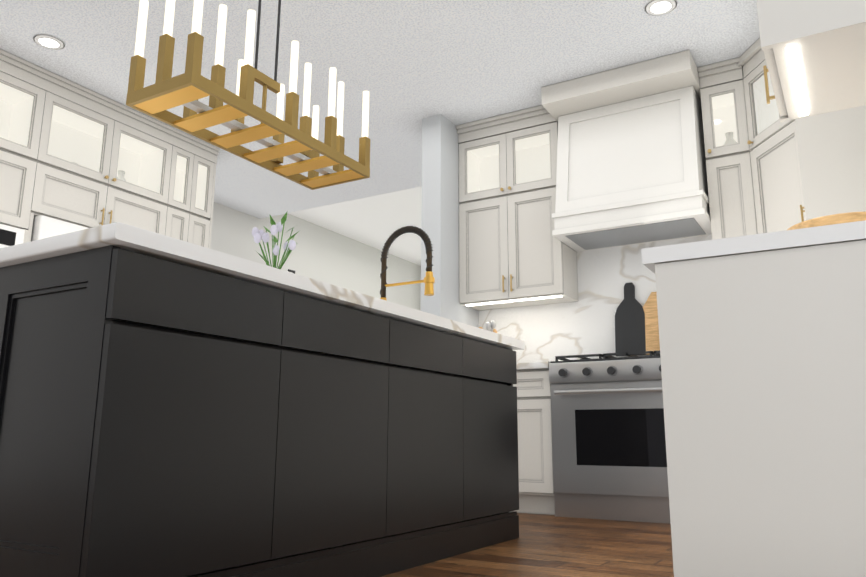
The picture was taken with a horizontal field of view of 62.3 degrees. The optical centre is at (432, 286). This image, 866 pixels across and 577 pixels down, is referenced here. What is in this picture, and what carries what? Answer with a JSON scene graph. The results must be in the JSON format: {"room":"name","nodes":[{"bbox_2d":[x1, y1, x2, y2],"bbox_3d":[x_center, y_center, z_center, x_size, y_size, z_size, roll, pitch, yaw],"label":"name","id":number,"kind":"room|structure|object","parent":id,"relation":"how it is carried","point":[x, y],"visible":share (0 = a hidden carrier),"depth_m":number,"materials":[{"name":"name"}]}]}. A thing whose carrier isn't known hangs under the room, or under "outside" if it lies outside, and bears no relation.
{"room":"kitchen","nodes":[
{"label":"kitchen","id":0,"kind":"room"},
{"bbox_2d":[210,114,478,326],"bbox_3d":[-0.060,-1.477,3.408,11.200,5.200,12.720,-7,-14,30],"label":"wall","id":1,"kind":"structure","parent":0,"point":[322,254],"depth_m":7.38,"materials":[{"name":"white paint"}]},
{"bbox_2d":[40,153,119,226],"bbox_3d":[-2.629,-0.577,4.897,0.610,0.402,0.564,-7,-14,30],"label":"upper cabinet","id":2,"kind":"object","parent":1,"relation":"attached to","point":[72,190],"depth_m":4.77,"materials":[{"name":"paint"}]},
{"bbox_2d":[116,177,171,235],"bbox_3d":[-2.404,-0.496,5.273,0.610,0.402,0.565,-7,-14,30],"label":"upper cabinet","id":3,"kind":"object","parent":1,"relation":"attached to","point":[139,206],"depth_m":5.21,"materials":[{"name":"paint"}]},
{"bbox_2d":[459,184,531,311],"bbox_3d":[0.469,-0.267,5.287,0.453,0.821,0.330,-7,-14,30],"label":"upper cabinet","id":4,"kind":"object","parent":1,"relation":"attached to","point":[487,216],"depth_m":5.16,"materials":[{"name":"paint"}]},
{"bbox_2d":[516,180,583,307],"bbox_3d":[0.757,-0.301,5.121,0.454,0.821,0.330,-7,-14,30],"label":"upper cabinet","id":5,"kind":"object","parent":1,"relation":"attached to","point":[547,255],"depth_m":4.96,"materials":[{"name":"paint"}]},
{"bbox_2d":[540,64,711,235],"bbox_3d":[1.295,-0.872,4.825,0.987,0.800,0.495,-7,-14,30],"label":"range hood","id":6,"kind":"object","parent":1,"relation":"attached to","point":[626,154],"depth_m":4.61,"materials":[{"name":"paint"}]},
{"bbox_2d":[700,140,731,239],"bbox_3d":[1.902,-0.441,4.437,0.308,0.821,0.378,-7,-14,30],"label":"upper cabinet","id":7,"kind":"object","parent":1,"relation":"attached to","point":[717,202],"depth_m":4.40,"materials":[{"name":"paint"}]},
{"bbox_2d":[720,42,767,111],"bbox_3d":[2.064,-1.183,4.085,0.679,0.607,0.460,-7,-14,30],"label":"upper cabinet","id":8,"kind":"object","parent":1,"relation":"attached to","point":[743,82],"depth_m":4.42,"materials":[{"name":"paint"}]},
{"bbox_2d":[724,104,795,235],"bbox_3d":[2.133,-0.509,4.077,0.687,0.835,0.777,-7,-14,30],"label":"upper cabinet","id":9,"kind":"object","parent":1,"relation":"attached to","point":[759,170],"depth_m":4.25,"materials":[{"name":"paint"}]},
{"bbox_2d":[788,124,803,223],"bbox_3d":[2.017,-0.617,3.572,0.366,0.835,0.471,-7,-14,30],"label":"upper cabinet","id":10,"kind":"object","parent":1,"relation":"attached to","point":[791,151],"depth_m":3.92,"materials":[{"name":"paint"}]},
{"bbox_2d":[756,0,865,127],"bbox_3d":[1.068,-0.965,1.954,0.330,0.835,0.448,-7,-14,30],"label":"upper cabinet","id":11,"kind":"object","parent":1,"relation":"attached to","point":[811,54],"depth_m":1.80,"materials":[{"name":"paint"}]},
{"bbox_2d":[288,187,421,265],"bbox_3d":[2.987,-2.139,7.136,9.500,2.296,3.550,-7,-14,30],"label":"ceiling","id":12,"kind":"structure","parent":0,"point":[375,221],"depth_m":8.73,"materials":[{"name":"white paint"}]},
{"bbox_2d":[0,0,759,218],"bbox_3d":[-0.936,-2.017,1.992,11.200,0.120,9.250,-7,-14,30],"label":"ceiling","id":13,"kind":"structure","parent":0,"point":[409,65],"depth_m":4.39,"materials":[{"name":"white paint"}]},
{"bbox_2d":[33,34,64,49],"bbox_3d":[-2.305,-1.466,4.300,0.168,0.012,0.168,-4,-13,21],"label":"recessed light","id":14,"kind":"object","parent":13,"relation":"in","point":[48,41],"depth_m":4.29,"materials":[{"name":"white plastic"}]},
{"bbox_2d":[126,0,369,189],"bbox_3d":[-0.718,-1.140,3.142,0.350,1.114,1.070,-7,-14,30],"label":"pendant chandelier","id":15,"kind":"object","parent":13,"relation":"hanging from","point":[192,85],"visible":1,"depth_m":2.89,"materials":[{"name":"gold metal"}]},
{"bbox_2d":[645,0,676,15],"bbox_3d":[1.246,-1.530,3.917,0.168,0.012,0.168,-4,-13,21],"label":"recessed light","id":16,"kind":"object","parent":13,"relation":"in","point":[652,7],"depth_m":3.92,"materials":[{"name":"white plastic"}]},
{"bbox_2d":[382,513,673,576],"bbox_3d":[0.250,1.212,3.401,11.200,0.060,14.000,-7,-14,30],"label":"floor","id":17,"kind":"structure","parent":0,"point":[543,545],"depth_m":2.86,"materials":[{"name":"brown wood"}]},
{"bbox_2d":[0,137,43,247],"bbox_3d":[-2.965,0.192,4.155,0.610,2.218,0.792,-7,-14,30],"label":"tall cabinet","id":18,"kind":"object","parent":17,"relation":"on","point":[21,166],"depth_m":4.42,"materials":[{"name":"paint"}]},
{"bbox_2d":[24,209,95,242],"bbox_3d":[-2.626,0.507,4.627,0.665,1.801,0.505,-7,-14,30],"label":"tall cabinet","id":19,"kind":"object","parent":17,"relation":"on","point":[40,225],"depth_m":4.51,"materials":[{"name":"paint"}]},
{"bbox_2d":[168,197,211,247],"bbox_3d":[-2.165,0.485,5.489,0.610,2.208,0.442,-7,-14,30],"label":"tall cabinet","id":20,"kind":"object","parent":17,"relation":"on","point":[188,223],"depth_m":5.57,"materials":[{"name":"paint"}]},
{"bbox_2d":[0,242,518,576],"bbox_3d":[-0.592,0.583,2.715,1.009,0.877,2.239,-7,-14,30],"label":"kitchen island","id":21,"kind":"object","parent":17,"relation":"on","point":[171,407],"depth_m":1.86,"materials":[{"name":"black paint"}]},
{"bbox_2d":[0,222,523,349],"bbox_3d":[-0.703,0.149,2.882,1.336,0.040,2.284,-7,-14,30],"label":"island countertop","id":22,"kind":"structure","parent":21,"relation":"on","point":[131,235],"depth_m":1.87,"materials":[{"name":"white stone"}]},
{"bbox_2d":[252,212,297,273],"bbox_3d":[-0.624,-0.077,3.048,0.340,0.470,0.232,-7,-14,30],"label":"tulip bouquet","id":23,"kind":"object","parent":22,"relation":"on","point":[264,237],"visible":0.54,"depth_m":3.07,"materials":[{"name":"white plant"}]},
{"bbox_2d":[372,225,434,339],"bbox_3d":[-0.143,-0.033,3.427,0.316,0.548,0.107,-7,-14,30],"label":"faucet","id":24,"kind":"object","parent":22,"relation":"on","point":[429,280],"depth_m":3.46,"materials":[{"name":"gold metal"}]},
{"bbox_2d":[513,368,539,513],"bbox_3d":[0.536,1.032,4.796,0.793,0.876,0.617,-7,-14,30],"label":"base cabinet","id":25,"kind":"object","parent":17,"relation":"on","point":[529,471],"depth_m":4.44,"materials":[{"name":"paint"}]},
{"bbox_2d":[516,360,535,367],"bbox_3d":[1.323,0.486,4.425,2.630,0.041,0.647,-7,-14,30],"label":"countertop","id":26,"kind":"structure","parent":25,"relation":"on","point":[527,363],"depth_m":4.49,"materials":[{"name":"white stone"}]},
{"bbox_2d":[476,320,496,332],"bbox_3d":[0.408,0.418,5.090,0.340,0.359,0.180,-7,-14,30],"label":"utensil crock","id":27,"kind":"object","parent":26,"relation":"on","point":[490,325],"visible":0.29,"depth_m":5.08,"materials":[{"name":"ceramic"}]},
{"bbox_2d":[615,282,659,355],"bbox_3d":[1.424,0.201,4.733,0.450,0.500,0.090,-7,-14,30],"label":"cutting boards","id":28,"kind":"object","parent":26,"relation":"on","point":[636,326],"visible":0.5,"depth_m":4.76,"materials":[{"name":"grey"}]},
{"bbox_2d":[536,356,663,522],"bbox_3d":[1.274,0.925,4.346,1.069,0.906,0.636,-7,-14,30],"label":"range oven","id":29,"kind":"object","parent":17,"relation":"on","point":[598,457],"depth_m":4.17,"materials":[{"name":"metal"}]},
{"bbox_2d":[648,232,865,576],"bbox_3d":[0.996,0.406,1.839,0.617,0.876,0.713,-7,-14,30],"label":"base cabinet","id":30,"kind":"object","parent":17,"relation":"on","point":[722,431],"depth_m":1.60,"materials":[{"name":"paint"}]},
{"bbox_2d":[640,220,865,267],"bbox_3d":[1.416,0.112,2.661,0.647,0.040,2.431,-7,-14,30],"label":"countertop","id":31,"kind":"structure","parent":30,"relation":"on","point":[859,226],"depth_m":1.68,"materials":[{"name":"white stone"}]},
{"bbox_2d":[787,211,865,229],"bbox_3d":[1.095,-0.116,1.912,0.280,0.090,0.280,-7,-14,30],"label":"chopping block","id":32,"kind":"object","parent":31,"relation":"on","point":[840,218],"visible":0.25,"depth_m":1.81,"materials":[{"name":"brown wood"}]},
{"bbox_2d":[792,108,865,220],"bbox_3d":[1.870,-0.677,3.292,0.330,0.835,0.411,-7,-14,30],"label":"upper cabinet","id":33,"kind":"object","parent":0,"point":[831,150],"depth_m":3.09,"materials":[{"name":"paint"}]}
]}

